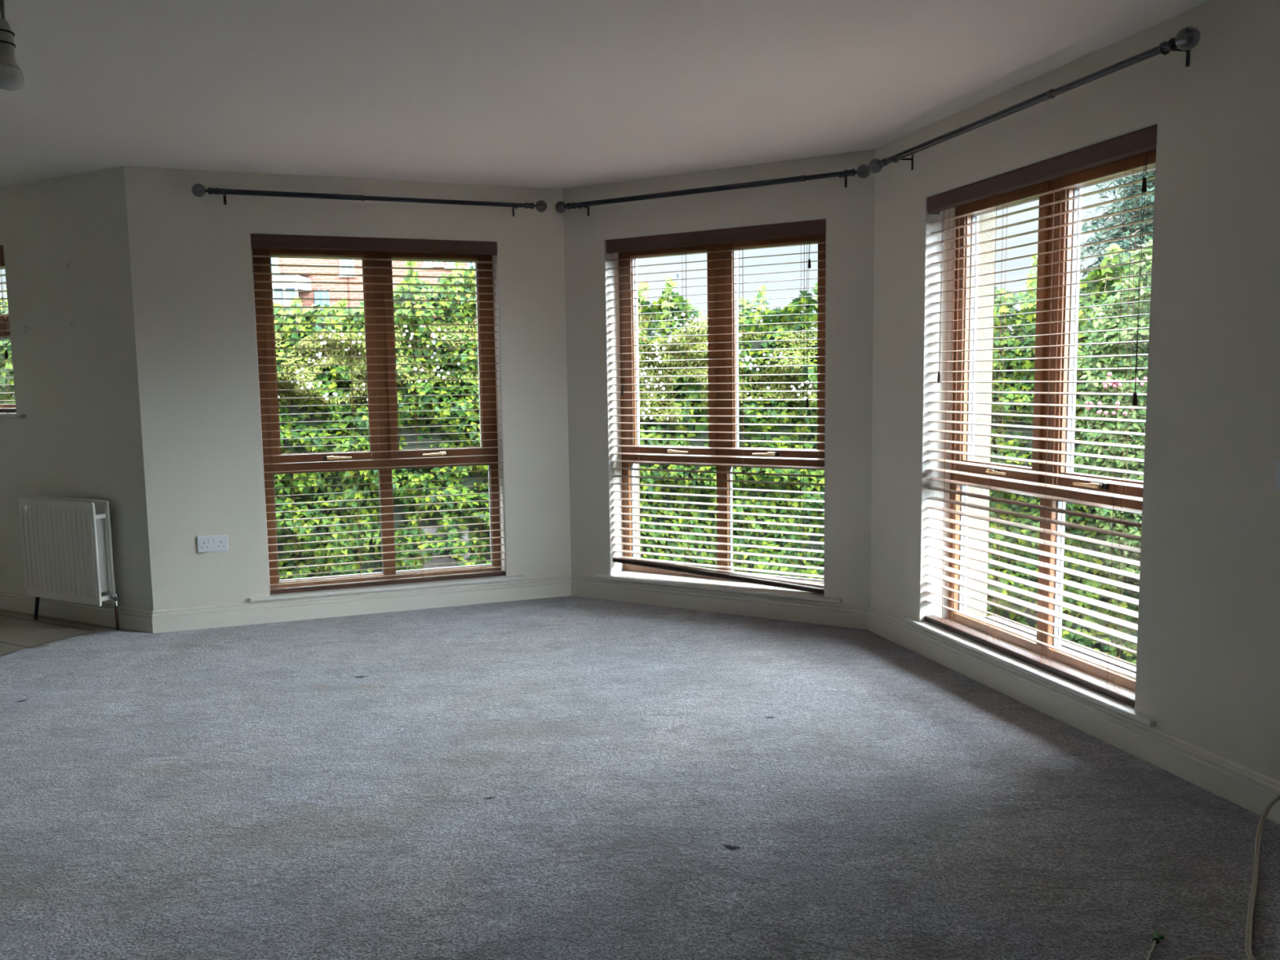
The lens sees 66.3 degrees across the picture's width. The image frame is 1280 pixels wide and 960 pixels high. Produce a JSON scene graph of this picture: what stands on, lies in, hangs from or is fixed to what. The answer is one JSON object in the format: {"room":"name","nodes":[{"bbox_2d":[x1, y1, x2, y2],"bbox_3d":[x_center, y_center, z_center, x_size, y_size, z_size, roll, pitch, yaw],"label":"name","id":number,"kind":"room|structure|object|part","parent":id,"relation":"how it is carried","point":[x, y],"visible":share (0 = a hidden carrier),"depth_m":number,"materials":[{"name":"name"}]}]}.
{"room":"empty living room","nodes":[
{"label":"empty living room","id":0,"kind":"room"},
{"bbox_2d":[0,608,124,655],"bbox_3d":[-1.029,1.232,1.858,9.558,0.192,9.736,-1,6,2],"label":"floor","id":1,"kind":"structure","parent":0,"point":[18,630],"depth_m":5.31,"materials":[{"name":"tile"}]},
{"bbox_2d":[0,595,1279,959],"bbox_3d":[-0.179,1.144,1.606,7.410,0.011,8.721,-1,6,0],"label":"carpet","id":2,"kind":"object","parent":1,"relation":"on","point":[230,793],"visible":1,"depth_m":2.99,"materials":[{"name":"grey carpet"}]},
{"bbox_2d":[724,844,740,849],"bbox_3d":[0.253,1.017,2.717,0.051,0.002,0.026,1,6,17],"label":"carpet fluff","id":3,"kind":"object","parent":2,"relation":"on","point":[732,847],"visible":1,"depth_m":2.72,"materials":[{"name":"black fabric"}]},
{"bbox_2d":[1146,929,1164,959],"bbox_3d":[1.129,1.060,2.128,0.051,0.014,0.314,1,6,20],"label":"lead","id":4,"kind":"object","parent":2,"relation":"on","point":[1156,937],"visible":1,"depth_m":2.23,"materials":[{"name":"beige"}]},
{"bbox_2d":[1181,955,1228,959],"bbox_3d":[1.256,1.064,2.113,0.196,0.006,0.130,1,6,19],"label":"lead","id":5,"kind":"object","parent":2,"relation":"on","point":[1196,956],"visible":1,"depth_m":2.17,"materials":[{"name":"beige plastic"}]},
{"bbox_2d":[1244,794,1279,959],"bbox_3d":[1.549,0.969,2.380,0.157,0.130,0.990,2,7,29],"label":"cable","id":6,"kind":"object","parent":2,"relation":"on","point":[1248,945],"visible":1,"depth_m":2.48,"materials":[{"name":"beige plastic"}]},
{"bbox_2d":[0,165,153,629],"bbox_3d":[-4.003,-0.465,6.006,3.400,2.440,0.370,2,7,27],"label":"wall","id":7,"kind":"structure","parent":0,"point":[79,436],"depth_m":5.26,"materials":[{"name":"paint"}]},
{"bbox_2d":[0,244,26,417],"bbox_3d":[-4.060,-0.863,6.004,1.554,0.995,0.450,2,7,27],"label":"window","id":8,"kind":"structure","parent":7,"relation":"in","point":[6,318],"depth_m":5.76,"materials":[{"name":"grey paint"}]},
{"bbox_2d":[0,244,16,413],"bbox_3d":[-4.131,-0.870,5.864,1.366,0.947,0.077,2,7,27],"label":"blind","id":9,"kind":"object","parent":8,"relation":"attached to","point":[2,410],"visible":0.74,"depth_m":5.62,"materials":[{"name":"brown wood"}]},
{"bbox_3d":[-3.599,-0.993,5.542,0.002,0.515,0.010,2,7,27],"label":"pull cord","id":10,"kind":"part","parent":9,"relation":"part of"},
{"bbox_3d":[-3.670,-0.829,5.639,0.014,0.899,0.053,2,7,27],"label":"ladder cord","id":11,"kind":"part","parent":9,"relation":"part of","materials":[{"name":"fabric"}]},
{"bbox_3d":[-4.121,-0.418,5.920,1.362,0.022,0.053,2,7,27],"label":"rail","id":12,"kind":"part","parent":9,"relation":"part of","materials":[{"name":"brown wood"}]},
{"bbox_3d":[-4.067,-0.887,5.989,1.374,0.945,0.070,2,7,27],"label":"frame","id":13,"kind":"part","parent":8,"relation":"part of","materials":[{"name":"brown wood"}]},
{"bbox_3d":[-4.116,-0.395,5.931,1.554,0.021,0.180,2,7,27],"label":"sill","id":14,"kind":"part","parent":8,"relation":"part of","materials":[{"name":"white"}]},
{"bbox_2d":[17,495,119,630],"bbox_3d":[-3.106,0.451,5.351,0.703,0.704,0.136,2,7,27],"label":"radiator","id":15,"kind":"object","parent":7,"relation":"attached to","point":[67,549],"visible":1,"depth_m":5.25,"materials":[{"name":"white metal"}]},
{"bbox_3d":[-3.137,0.381,5.292,0.656,0.552,0.018,2,7,27],"label":"panel","id":16,"kind":"part","parent":15,"relation":"part of","materials":[{"name":"white metal"}]},
{"bbox_3d":[-3.100,0.373,5.363,0.656,0.552,0.018,2,7,27],"label":"panel","id":17,"kind":"part","parent":15,"relation":"part of","materials":[{"name":"white metal"}]},
{"bbox_2d":[0,588,152,633],"bbox_3d":[-4.073,0.689,5.951,3.408,0.118,0.018,2,7,27],"label":"baseboard","id":18,"kind":"structure","parent":7,"relation":"attached to","point":[130,618],"depth_m":5.44,"materials":[{"name":"white paint"}]},
{"bbox_2d":[124,165,571,610],"bbox_3d":[-1.488,-0.463,5.642,2.452,2.440,0.370,-3,6,-19],"label":"wall","id":19,"kind":"structure","parent":0,"point":[190,254],"depth_m":5.23,"materials":[{"name":"paint"}]},
{"bbox_2d":[197,534,228,552],"bbox_3d":[-2.279,0.340,5.232,0.148,0.087,0.015,-3,6,-20],"label":"double socket","id":20,"kind":"object","parent":19,"relation":"attached to","point":[207,543],"visible":1,"depth_m":5.23,"materials":[{"name":"white plastic"}]},
{"bbox_2d":[151,575,571,633],"bbox_3d":[-1.490,0.694,5.548,2.290,0.118,0.020,-3,6,-19],"label":"baseboard","id":21,"kind":"structure","parent":19,"relation":"attached to","point":[327,606],"depth_m":5.50,"materials":[{"name":"white paint"}]},
{"bbox_2d":[191,183,546,216],"bbox_3d":[-1.411,-1.508,5.304,1.850,0.084,0.124,-3,6,-19],"label":"pole","id":22,"kind":"object","parent":19,"relation":"attached to","point":[198,190],"visible":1,"depth_m":5.22,"materials":[{"name":"grey metal"}]},
{"bbox_3d":[-1.401,-1.513,5.277,1.663,0.028,0.028,-3,6,-19],"label":"rod","id":23,"kind":"part","parent":22,"relation":"part of","materials":[{"name":"grey metal"}]},
{"bbox_2d":[249,232,524,601],"bbox_3d":[-1.485,-0.359,5.664,1.510,1.994,0.450,-3,6,-19],"label":"window","id":24,"kind":"structure","parent":19,"relation":"in","point":[255,251],"depth_m":5.60,"materials":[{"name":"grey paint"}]},
{"bbox_3d":[-1.704,-0.125,5.524,0.152,0.023,0.048,-3,6,-19],"label":"casement handle","id":25,"kind":"part","parent":24,"relation":"part of","materials":[{"name":"gold metal"}]},
{"bbox_2d":[250,233,505,594],"bbox_3d":[-1.433,-0.366,5.516,1.311,1.948,0.077,-3,6,-19],"label":"blind","id":26,"kind":"object","parent":24,"relation":"attached to","point":[261,241],"visible":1,"depth_m":5.49,"materials":[{"name":"brown wood"}]},
{"bbox_3d":[-1.917,-0.319,5.358,0.014,1.900,0.053,-3,6,-19],"label":"ladder cord","id":27,"kind":"part","parent":26,"relation":"part of","materials":[{"name":"fabric"}]},
{"bbox_3d":[-1.596,-0.335,5.471,0.014,1.900,0.053,-3,6,-19],"label":"ladder cord","id":28,"kind":"part","parent":26,"relation":"part of","materials":[{"name":"fabric"}]},
{"bbox_3d":[-1.423,0.584,5.624,1.306,0.022,0.053,-3,6,-19],"label":"rail","id":29,"kind":"part","parent":26,"relation":"part of","materials":[{"name":"brown wood"}]},
{"bbox_3d":[-1.276,-0.351,5.585,0.014,1.900,0.053,-3,6,-19],"label":"ladder cord","id":30,"kind":"part","parent":26,"relation":"part of","materials":[{"name":"fabric"}]},
{"bbox_3d":[-0.952,-0.368,5.699,0.014,1.900,0.053,-3,6,-19],"label":"ladder cord","id":31,"kind":"part","parent":26,"relation":"part of","materials":[{"name":"fabric"}]},
{"bbox_3d":[-1.426,0.606,5.635,1.510,0.021,0.180,-3,6,-19],"label":"sill","id":32,"kind":"part","parent":24,"relation":"part of","materials":[{"name":"white"}]},
{"bbox_3d":[-1.193,-0.151,5.705,0.142,0.023,0.048,-3,6,-19],"label":"casement handle","id":33,"kind":"part","parent":24,"relation":"part of","materials":[{"name":"gold metal"}]},
{"bbox_2d":[0,0,1210,189],"bbox_3d":[-1.196,-1.394,1.712,10.109,0.250,10.376,-1,6,0],"label":"ceiling","id":34,"kind":"structure","parent":0,"point":[546,94],"depth_m":3.59,"materials":[{"name":"paint"}]},
{"bbox_2d":[0,0,24,90],"bbox_3d":[-1.127,-0.979,1.707,0.080,0.576,0.080,-1,6,0],"label":"pendant light","id":35,"kind":"object","parent":34,"relation":"hanging from","point":[11,77],"visible":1,"depth_m":1.72,"materials":[{"name":"grey"}]},
{"bbox_3d":[-1.123,-0.711,1.735,0.058,0.037,0.058,-1,6,0],"label":"bulb","id":36,"kind":"part","parent":35,"relation":"part of","materials":[{"name":"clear glass"}]},
{"bbox_2d":[563,148,875,606],"bbox_3d":[0.450,-0.479,5.535,2.153,2.440,0.370,3,7,29],"label":"wall","id":37,"kind":"structure","parent":0,"point":[849,211],"depth_m":5.12,"materials":[{"name":"paint"}]},
{"bbox_2d":[555,164,870,216],"bbox_3d":[0.329,-1.522,5.203,1.829,0.084,0.124,3,7,29],"label":"pole","id":38,"kind":"object","parent":37,"relation":"attached to","point":[863,171],"visible":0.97,"depth_m":5.11,"materials":[{"name":"grey metal"}]},
{"bbox_3d":[0.315,-1.528,5.178,1.642,0.028,0.028,3,7,29],"label":"rod","id":39,"kind":"part","parent":38,"relation":"part of","materials":[{"name":"grey metal"}]},
{"bbox_2d":[593,217,841,603],"bbox_3d":[0.478,-0.375,5.543,1.509,1.994,0.450,3,7,29],"label":"window","id":40,"kind":"structure","parent":37,"relation":"in","point":[618,571],"depth_m":5.55,"materials":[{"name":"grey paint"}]},
{"bbox_3d":[0.213,-0.163,5.625,0.152,0.023,0.048,3,7,29],"label":"casement handle","id":41,"kind":"part","parent":40,"relation":"part of","materials":[{"name":"gold metal"}]},
{"bbox_2d":[606,218,826,594],"bbox_3d":[0.402,-0.386,5.405,1.309,1.938,0.077,3,7,29],"label":"blind","id":42,"kind":"object","parent":40,"relation":"attached to","point":[815,227],"visible":0.96,"depth_m":5.38,"materials":[{"name":"brown wood"}]},
{"bbox_3d":[-0.104,-0.917,5.604,0.014,0.772,0.010,3,7,29],"label":"pull cord","id":43,"kind":"part","parent":42,"relation":"part of","materials":[{"name":"fabric"}]},
{"bbox_3d":[-0.021,-0.408,5.655,0.014,1.837,0.053,3,7,29],"label":"ladder cord","id":44,"kind":"part","parent":42,"relation":"part of","materials":[{"name":"fabric"}]},
{"bbox_3d":[0.257,-0.388,5.499,0.014,1.854,0.053,3,7,29],"label":"ladder cord","id":45,"kind":"part","parent":42,"relation":"part of","materials":[{"name":"fabric"}]},
{"bbox_3d":[0.420,0.532,5.509,1.304,0.092,0.053,3,7,29],"label":"rail","id":46,"kind":"part","parent":42,"relation":"part of","materials":[{"name":"brown wood"}]},
{"bbox_3d":[0.554,-0.365,5.333,0.014,1.872,0.053,3,7,29],"label":"ladder cord","id":47,"kind":"part","parent":42,"relation":"part of","materials":[{"name":"fabric"}]},
{"bbox_3d":[0.856,-0.343,5.164,0.014,1.890,0.053,3,7,29],"label":"ladder cord","id":48,"kind":"part","parent":42,"relation":"part of","materials":[{"name":"fabric"}]},
{"bbox_3d":[0.866,-0.841,5.061,0.014,0.840,0.010,3,7,29],"label":"pull cord","id":49,"kind":"part","parent":42,"relation":"part of","materials":[{"name":"fabric"}]},
{"bbox_3d":[0.425,0.591,5.524,1.508,0.021,0.180,3,7,29],"label":"sill","id":50,"kind":"part","parent":40,"relation":"part of","materials":[{"name":"white"}]},
{"bbox_3d":[0.685,-0.142,5.359,0.142,0.023,0.048,3,7,29],"label":"casement handle","id":51,"kind":"part","parent":40,"relation":"part of","materials":[{"name":"gold metal"}]},
{"bbox_2d":[570,576,869,629],"bbox_3d":[0.380,0.674,5.480,1.835,0.118,0.018,3,7,29],"label":"baseboard","id":52,"kind":"structure","parent":37,"relation":"attached to","point":[855,616],"depth_m":5.42,"materials":[{"name":"white paint"}]},
{"bbox_2d":[870,0,1279,781],"bbox_3d":[2.497,-0.055,1.135,0.370,2.440,8.349,-3,6,-16],"label":"wall","id":53,"kind":"structure","parent":0,"point":[1207,672],"depth_m":3.09,"materials":[{"name":"paint"}]},
{"bbox_2d":[902,122,1158,726],"bbox_3d":[1.672,-0.225,3.930,0.450,1.994,1.512,-3,6,-16],"label":"window","id":54,"kind":"structure","parent":53,"relation":"in","point":[926,608],"depth_m":4.03,"materials":[{"name":"brown wood"}]},
{"bbox_3d":[1.524,-0.033,4.182,0.048,0.023,0.152,-3,6,-16],"label":"casement handle","id":55,"kind":"part","parent":54,"relation":"part of","materials":[{"name":"gold metal"}]},
{"bbox_3d":[1.556,0.733,3.990,0.180,0.021,1.512,-3,6,-16],"label":"sill","id":56,"kind":"part","parent":54,"relation":"part of","materials":[{"name":"white paint"}]},
{"bbox_2d":[924,124,1157,706],"bbox_3d":[1.523,-0.240,3.883,0.077,1.948,1.312,-3,6,-16],"label":"blind","id":57,"kind":"object","parent":54,"relation":"attached to","point":[1142,140],"visible":0.93,"depth_m":3.77,"materials":[{"name":"brown wood"}]},
{"bbox_3d":[1.334,-0.837,4.340,0.010,0.712,0.014,-3,6,-16],"label":"pull cord","id":58,"kind":"part","parent":57,"relation":"part of","materials":[{"name":"fabric"}]},
{"bbox_3d":[1.387,-0.266,4.376,0.053,1.897,0.014,-3,6,-16],"label":"ladder cord","id":59,"kind":"part","parent":57,"relation":"part of","materials":[{"name":"fabric"}]},
{"bbox_3d":[1.480,-0.235,4.066,0.053,1.898,0.014,-3,6,-16],"label":"ladder cord","id":60,"kind":"part","parent":57,"relation":"part of","materials":[{"name":"fabric"}]},
{"bbox_3d":[1.547,0.709,3.985,0.053,0.024,1.308,-3,6,-16],"label":"rail","id":61,"kind":"part","parent":57,"relation":"part of","materials":[{"name":"brown wood"}]},
{"bbox_3d":[1.577,-0.203,3.742,0.053,1.899,0.014,-3,6,-16],"label":"ladder cord","id":62,"kind":"part","parent":57,"relation":"part of","materials":[{"name":"fabric"}]},
{"bbox_3d":[1.677,-0.169,3.410,0.053,1.900,0.014,-3,6,-16],"label":"ladder cord","id":63,"kind":"part","parent":57,"relation":"part of","materials":[{"name":"fabric"}]},
{"bbox_3d":[1.662,-0.690,3.256,0.010,0.792,0.014,-3,6,-16],"label":"pull cord","id":64,"kind":"part","parent":57,"relation":"part of","materials":[{"name":"fabric"}]},
{"bbox_3d":[1.804,0.742,4.065,0.204,0.038,1.360,-3,6,-16],"label":"sill","id":65,"kind":"part","parent":54,"relation":"part of","materials":[{"name":"wood"}]},
{"bbox_3d":[1.680,0.018,3.663,0.048,0.023,0.142,-3,6,-16],"label":"casement handle","id":66,"kind":"part","parent":54,"relation":"part of","materials":[{"name":"gold metal"}]},
{"bbox_2d":[868,26,1200,173],"bbox_3d":[1.397,-1.390,3.780,0.124,0.084,1.866,-3,6,-16],"label":"pole","id":67,"kind":"object","parent":53,"relation":"attached to","point":[1188,37],"visible":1,"depth_m":3.43,"materials":[{"name":"grey metal"}]},
{"bbox_3d":[1.369,-1.397,3.771,0.028,0.028,1.679,-3,6,-16],"label":"rod","id":68,"kind":"part","parent":67,"relation":"part of","materials":[{"name":"grey metal"}]},
{"bbox_2d":[867,606,1279,824],"bbox_3d":[2.349,1.096,1.126,0.018,0.118,8.200,-3,6,-16],"label":"baseboard","id":69,"kind":"structure","parent":53,"relation":"attached to","point":[1247,788],"depth_m":3.47,"materials":[{"name":"white paint"}]},
{"bbox_2d":[1275,459,1279,490],"bbox_3d":[1.821,-0.010,2.749,0.013,0.086,0.086,-3,6,-17],"label":"light switch","id":70,"kind":"object","parent":53,"relation":"attached to","point":[1277,462],"visible":1,"depth_m":2.78,"materials":[{"name":"white plastic"}]},
{"label":"outside","id":71,"kind":"structure","parent":0,"visible":0},
{"bbox_3d":[-0.008,-0.574,30.100,90.000,0.200,80.000,-1,6,0],"label":"ground","id":72,"kind":"structure","parent":71,"visible":0},
{"bbox_2d":[271,257,476,345],"bbox_3d":[-7.174,-5.115,26.766,10.600,9.720,8.480,-1,6,0],"label":"brick house","id":73,"kind":"structure","parent":72,"relation":"on","point":[307,295],"depth_m":23.60,"materials":[{"name":"brick"},{"name":"white pvc"}]},
{"bbox_3d":[-8.843,-5.388,23.557,0.235,0.870,0.012,-1,6,0],"label":"pane","id":74,"kind":"part","parent":73,"relation":"part of","materials":[{"name":"white glass"}]},
{"bbox_3d":[-7.664,-4.117,23.689,0.315,0.940,0.012,-1,6,0],"label":"pane","id":75,"kind":"part","parent":73,"relation":"part of","materials":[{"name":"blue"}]},
{"bbox_3d":[-7.049,-5.359,23.562,0.309,0.880,0.012,-1,6,0],"label":"pane","id":76,"kind":"part","parent":73,"relation":"part of","materials":[{"name":"white glass"}]},
{"bbox_3d":[-4.491,-5.545,23.547,0.308,0.880,0.012,-1,6,0],"label":"pane","id":77,"kind":"part","parent":73,"relation":"part of","materials":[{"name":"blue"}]},
{"bbox_2d":[0,333,1148,665],"bbox_3d":[-0.205,0.231,7.997,17.247,2.740,2.428,1,6,15],"label":"wall","id":78,"kind":"structure","parent":72,"relation":"on","point":[756,345],"depth_m":8.39,"materials":[{"name":"plant"}]},
{"bbox_2d":[0,244,1150,666],"bbox_3d":[0.095,-0.110,8.050,13.228,3.525,2.115,0,6,11],"label":"ivy hedge","id":79,"kind":"object","parent":78,"relation":"attached to","point":[1106,273],"visible":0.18,"depth_m":8.23,"materials":[{"name":"green plant"}]},
{"bbox_2d":[275,329,368,404],"bbox_3d":[-2.665,-0.920,8.034,0.966,0.625,0.406,-1,6,0],"label":"bush","id":80,"kind":"object","parent":79,"relation":"attached to","point":[308,385],"visible":0.61,"depth_m":8.04,"materials":[{"name":"green plant"}]},
{"bbox_2d":[394,318,478,385],"bbox_3d":[-1.738,-1.068,8.131,0.794,0.556,0.294,-2,6,-10],"label":"climbing rose","id":81,"kind":"object","parent":79,"relation":"attached to","point":[433,335],"visible":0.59,"depth_m":8.14,"materials":[{"name":"green plant"}]},
{"bbox_2d":[638,312,708,422],"bbox_3d":[0.328,-0.964,8.422,0.902,0.942,0.390,0,6,9],"label":"bush","id":82,"kind":"object","parent":79,"relation":"in","point":[695,339],"visible":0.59,"depth_m":8.43,"materials":[{"name":"green plant"}]},
{"bbox_2d":[738,329,817,403],"bbox_3d":[1.139,-0.968,8.340,0.748,0.634,0.461,-1,6,0],"label":"climbing rose","id":83,"kind":"object","parent":79,"relation":"in","point":[792,335],"visible":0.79,"depth_m":8.35,"materials":[{"name":"green plant"}]},
{"bbox_2d":[637,280,648,341],"bbox_3d":[-0.656,-5.142,42.697,2.035,6.320,6.000,-1,6,0],"label":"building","id":84,"kind":"structure","parent":72,"relation":"on","point":[643,293],"depth_m":39.44,"materials":[{"name":"white"}]},
{"bbox_2d":[675,271,680,328],"bbox_3d":[1.201,-3.476,29.802,0.160,5.600,0.160,-1,6,0],"label":"street lamp","id":85,"kind":"object","parent":72,"relation":"on","point":[678,274],"visible":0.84,"depth_m":29.50,"materials":[{"name":"grey metal"}]},
{"bbox_2d":[767,294,779,320],"bbox_3d":[4.062,-3.163,29.839,0.373,4.888,0.200,-1,6,0],"label":"mast","id":86,"kind":"object","parent":72,"relation":"on","point":[771,296],"visible":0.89,"depth_m":29.60,"materials":[{"name":"grey metal"}]},
{"bbox_2d":[1073,236,1152,577],"bbox_3d":[4.058,-0.099,7.212,1.640,3.441,0.682,3,7,35],"label":"flowering shrub","id":87,"kind":"object","parent":72,"relation":"on","point":[1104,312],"visible":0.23,"depth_m":7.27,"materials":[{"name":"green plant"}]},
{"bbox_2d":[1078,169,1155,322],"bbox_3d":[8.552,-3.656,14.562,6.196,9.124,6.157,0,6,10],"label":"conifer tree","id":88,"kind":"object","parent":72,"relation":"on","point":[1148,226],"visible":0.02,"depth_m":14.40,"materials":[{"name":"green plant"}]}
]}

